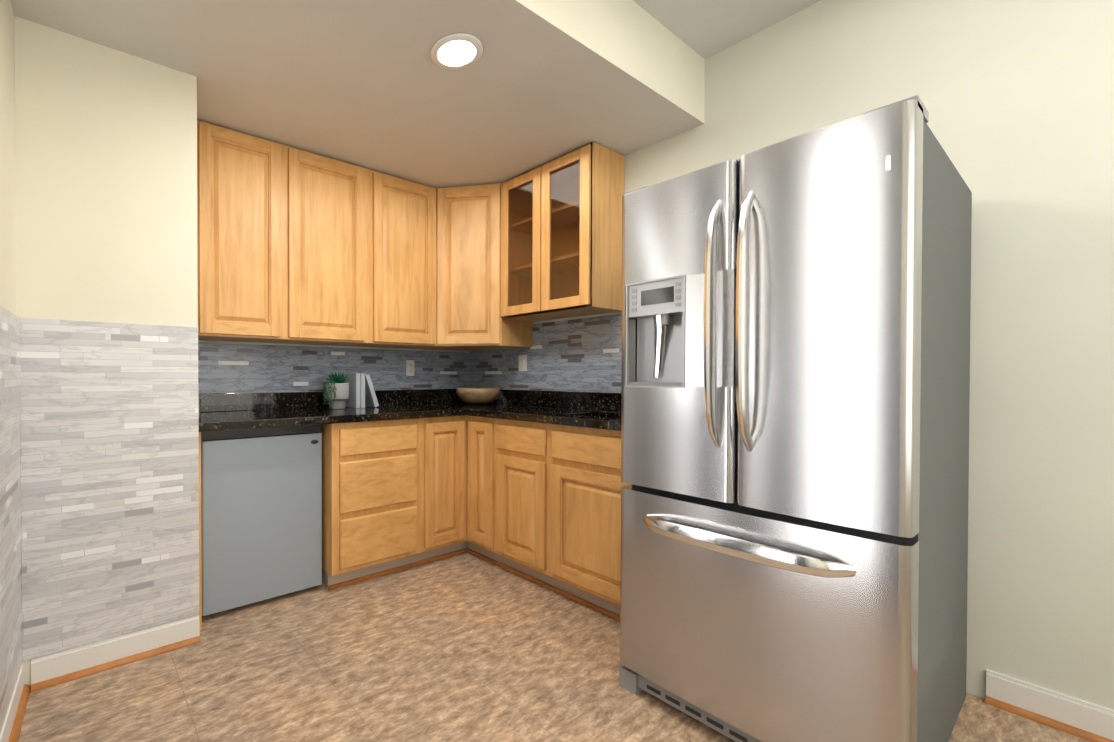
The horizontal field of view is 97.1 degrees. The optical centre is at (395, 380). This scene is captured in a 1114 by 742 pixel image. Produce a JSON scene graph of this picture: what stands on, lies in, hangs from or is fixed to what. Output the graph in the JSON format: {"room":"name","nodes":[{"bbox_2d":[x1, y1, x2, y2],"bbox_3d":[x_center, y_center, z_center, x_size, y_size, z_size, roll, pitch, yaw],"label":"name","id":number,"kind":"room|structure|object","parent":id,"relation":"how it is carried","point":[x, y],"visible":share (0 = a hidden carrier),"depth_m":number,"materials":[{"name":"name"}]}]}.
{"room":"kitchen","nodes":[
{"label":"kitchen","id":0,"kind":"room"},
{"bbox_2d":[0,0,15,314],"bbox_3d":[-0.267,-0.230,-0.200,0.293,2.685,4.250,0,1,-34],"label":"wall","id":1,"kind":"structure","parent":0,"point":[7,196],"depth_m":1.51,"materials":[{"name":"paint"}]},
{"bbox_2d":[0,664,30,741],"bbox_3d":[-0.301,1.058,-0.004,0.210,0.105,3.898,0,1,-34],"label":"baseboard","id":2,"kind":"structure","parent":1,"relation":"attached to","point":[12,724],"depth_m":1.49,"materials":[{"name":"white wood"}]},
{"bbox_2d":[0,305,198,731],"bbox_3d":[-0.366,0.393,0.638,0.720,1.210,2.747,0,1,-34],"label":"tile wainscot","id":3,"kind":"structure","parent":1,"relation":"attached to","point":[99,490],"depth_m":1.76,"materials":[{"name":"grey tile"}]},
{"bbox_2d":[14,16,197,685],"bbox_3d":[-1.332,-0.092,2.092,0.696,2.368,0.750,0,1,-34],"label":"wall","id":4,"kind":"structure","parent":0,"point":[106,176],"depth_m":1.78,"materials":[{"name":"paint"}]},
{"bbox_2d":[31,615,200,692],"bbox_3d":[-1.058,1.042,1.815,0.562,0.105,0.033,0,1,-34],"label":"baseboard","id":5,"kind":"structure","parent":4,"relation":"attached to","point":[56,668],"depth_m":1.79,"materials":[{"name":"white wood"}]},
{"bbox_2d":[198,340,470,393],"bbox_3d":[-0.282,-0.102,3.189,2.269,2.368,0.100,0,1,-34],"label":"wall","id":6,"kind":"structure","parent":0,"point":[208,341],"depth_m":2.97,"materials":[{"name":"tile"}]},
{"bbox_2d":[197,120,288,343],"bbox_3d":[-0.892,-0.750,2.513,0.503,1.052,0.325,0,1,-34],"label":"upper cabinet","id":7,"kind":"object","parent":6,"relation":"attached to","point":[243,179],"depth_m":2.39,"materials":[{"name":"brown wood"}]},
{"bbox_2d":[289,146,368,346],"bbox_3d":[-0.464,-0.753,2.800,0.528,1.052,0.325,0,1,-34],"label":"upper cabinet","id":8,"kind":"object","parent":6,"relation":"attached to","point":[296,246],"depth_m":2.66,"materials":[{"name":"brown wood"}]},
{"bbox_2d":[198,342,469,392],"bbox_3d":[-0.293,-0.162,3.115,2.168,0.452,0.008,0,1,-34],"label":"tile backsplash","id":9,"kind":"structure","parent":6,"relation":"attached to","point":[222,367],"depth_m":2.95,"materials":[{"name":"grey tile"}]},
{"bbox_2d":[406,360,413,375],"bbox_3d":[0.108,-0.092,3.375,0.070,0.114,0.008,0,1,-34],"label":"electrical outlet","id":10,"kind":"object","parent":9,"relation":"attached to","point":[409,367],"visible":1,"depth_m":3.37,"materials":[{"name":"white plastic"}]},
{"bbox_2d":[369,169,432,348],"bbox_3d":[0.003,-0.755,3.089,0.570,1.052,0.367,0,1,-34],"label":"upper cabinet","id":11,"kind":"object","parent":6,"relation":"attached to","point":[400,210],"depth_m":2.94,"materials":[{"name":"brown wood"}]},
{"bbox_2d":[429,176,516,350],"bbox_3d":[0.390,-0.756,3.164,0.391,1.052,0.674,0,1,-34],"label":"upper cabinet","id":12,"kind":"object","parent":6,"relation":"attached to","point":[473,225],"depth_m":3.06,"materials":[{"name":"brown wood"}]},
{"bbox_2d":[10,0,704,187],"bbox_3d":[-0.272,-1.486,2.178,3.365,0.417,1.770,0,1,-34],"label":"ceiling soffit","id":13,"kind":"structure","parent":0,"point":[370,84],"depth_m":1.99,"materials":[{"name":"paint"}]},
{"bbox_2d":[431,33,482,69],"bbox_3d":[0.236,-1.267,1.809,0.200,0.010,0.200,0,1,-34],"label":"recessed light","id":14,"kind":"object","parent":13,"relation":"attached to","point":[456,51],"visible":1,"depth_m":1.80,"materials":[{"name":"white plastic"}]},
{"bbox_2d":[17,552,1090,741],"bbox_3d":[0.574,1.152,0.944,3.365,0.100,4.800,0,1,-34],"label":"floor","id":15,"kind":"structure","parent":0,"point":[466,647],"depth_m":1.71,"materials":[{"name":"plastic"}]},
{"bbox_2d":[201,424,322,615],"bbox_3d":[-0.763,0.654,2.477,0.594,0.868,0.503,0,1,-34],"label":"mini fridge","id":16,"kind":"object","parent":15,"relation":"on","point":[261,514],"visible":0.88,"depth_m":2.25,"materials":[{"name":"grey metal"}]},
{"bbox_2d":[321,418,422,589],"bbox_3d":[-0.253,0.648,2.783,0.560,0.874,0.612,0,1,-34],"label":"base cabinet","id":17,"kind":"object","parent":15,"relation":"on","point":[372,471],"depth_m":2.51,"materials":[{"name":"brown wood"}]},
{"bbox_2d":[423,415,466,563],"bbox_3d":[0.150,0.646,3.012,0.364,0.874,0.681,0,1,-34],"label":"base cabinet","id":18,"kind":"object","parent":15,"relation":"on","point":[444,438],"depth_m":2.79,"materials":[{"name":"brown wood"}]},
{"bbox_2d":[467,416,502,567],"bbox_3d":[0.741,0.647,2.912,0.681,0.874,0.323,0,1,-34],"label":"base cabinet","id":19,"kind":"object","parent":15,"relation":"on","point":[484,434],"depth_m":2.76,"materials":[{"name":"brown wood"}]},
{"bbox_2d":[198,389,465,431],"bbox_3d":[-0.117,0.139,2.855,2.165,0.141,0.640,0,1,-34],"label":"countertop","id":20,"kind":"structure","parent":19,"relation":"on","point":[239,411],"depth_m":2.68,"materials":[{"name":"stone"}]},
{"bbox_2d":[323,372,348,408],"bbox_3d":[-0.361,0.056,2.873,0.168,0.228,0.158,0,1,-34],"label":"plant pot","id":21,"kind":"object","parent":20,"relation":"on","point":[336,389],"visible":1,"depth_m":2.83,"materials":[{"name":"white ceramic"}]},
{"bbox_2d":[345,373,378,407],"bbox_3d":[-0.216,0.061,3.007,0.166,0.215,0.151,0,1,-34],"label":"books","id":22,"kind":"object","parent":20,"relation":"on","point":[362,394],"visible":1,"depth_m":2.94,"materials":[{"name":"grey paper"}]},
{"bbox_2d":[456,387,499,404],"bbox_3d":[0.583,0.108,3.309,0.304,0.116,0.304,0,1,-34],"label":"bowl","id":23,"kind":"object","parent":20,"relation":"on","point":[477,395],"visible":1,"depth_m":3.19,"materials":[{"name":"brown wood"}]},
{"bbox_2d":[503,419,610,592],"bbox_3d":[0.896,0.649,2.743,0.612,0.874,0.427,0,1,-34],"label":"base cabinet","id":24,"kind":"object","parent":15,"relation":"on","point":[538,503],"depth_m":2.45,"materials":[{"name":"brown wood"}]},
{"bbox_2d":[466,389,620,430],"bbox_3d":[1.024,0.142,2.531,0.633,0.141,1.170,0,1,-34],"label":"countertop","id":25,"kind":"structure","parent":24,"relation":"on","point":[598,410],"depth_m":2.76,"materials":[{"name":"stone"}]},
{"bbox_2d":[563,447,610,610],"bbox_3d":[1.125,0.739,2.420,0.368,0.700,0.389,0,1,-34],"label":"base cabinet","id":26,"kind":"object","parent":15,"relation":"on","point":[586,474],"depth_m":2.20,"materials":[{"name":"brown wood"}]},
{"bbox_2d":[607,430,629,620],"bbox_3d":[1.289,0.654,2.159,0.612,0.874,0.226,0,1,-34],"label":"base cabinet","id":27,"kind":"object","parent":15,"relation":"on","point":[613,552],"depth_m":2.08,"materials":[{"name":"brown wood"}]},
{"bbox_2d":[619,95,971,741],"bbox_3d":[1.345,0.215,1.611,1.021,1.762,0.710,0,1,-34],"label":"fridge","id":28,"kind":"object","parent":15,"relation":"on","point":[795,376],"visible":1,"depth_m":1.29,"materials":[{"name":"silver metal"}]},
{"bbox_2d":[633,0,820,58],"bbox_3d":[1.067,-1.626,0.185,3.365,0.100,3.030,0,1,-34],"label":"ceiling","id":29,"kind":"structure","parent":0,"point":[705,29],"depth_m":2.05,"materials":[{"name":"paint"}]},
{"bbox_2d":[503,0,1113,709],"bbox_3d":[1.956,-0.248,1.801,0.100,2.685,4.700,0,1,-34],"label":"wall","id":30,"kind":"structure","parent":0,"point":[1017,98],"depth_m":1.56,"materials":[{"name":"paint"}]},
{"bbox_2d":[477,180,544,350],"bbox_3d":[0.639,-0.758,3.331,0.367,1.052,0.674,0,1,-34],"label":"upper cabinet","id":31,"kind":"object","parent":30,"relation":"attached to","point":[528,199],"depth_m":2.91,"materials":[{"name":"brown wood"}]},
{"bbox_2d":[470,314,621,392],"bbox_3d":[1.111,-0.160,2.963,0.008,0.452,1.800,0,1,-34],"label":"tile backsplash","id":32,"kind":"structure","parent":30,"relation":"attached to","point":[582,355],"depth_m":3.01,"materials":[{"name":"grey tile"}]},
{"bbox_2d":[518,355,526,370],"bbox_3d":[0.888,-0.124,3.277,0.008,0.114,0.070,0,1,-34],"label":"light switch","id":33,"kind":"object","parent":32,"relation":"attached to","point":[522,365],"visible":1,"depth_m":3.27,"materials":[{"name":"white plastic"}]},
{"bbox_2d":[985,669,1113,741],"bbox_3d":[2.573,1.051,0.775,0.033,0.105,1.990,0,1,-34],"label":"baseboard","id":34,"kind":"structure","parent":30,"relation":"attached to","point":[1088,721],"depth_m":1.50,"materials":[{"name":"white wood"}]}
]}

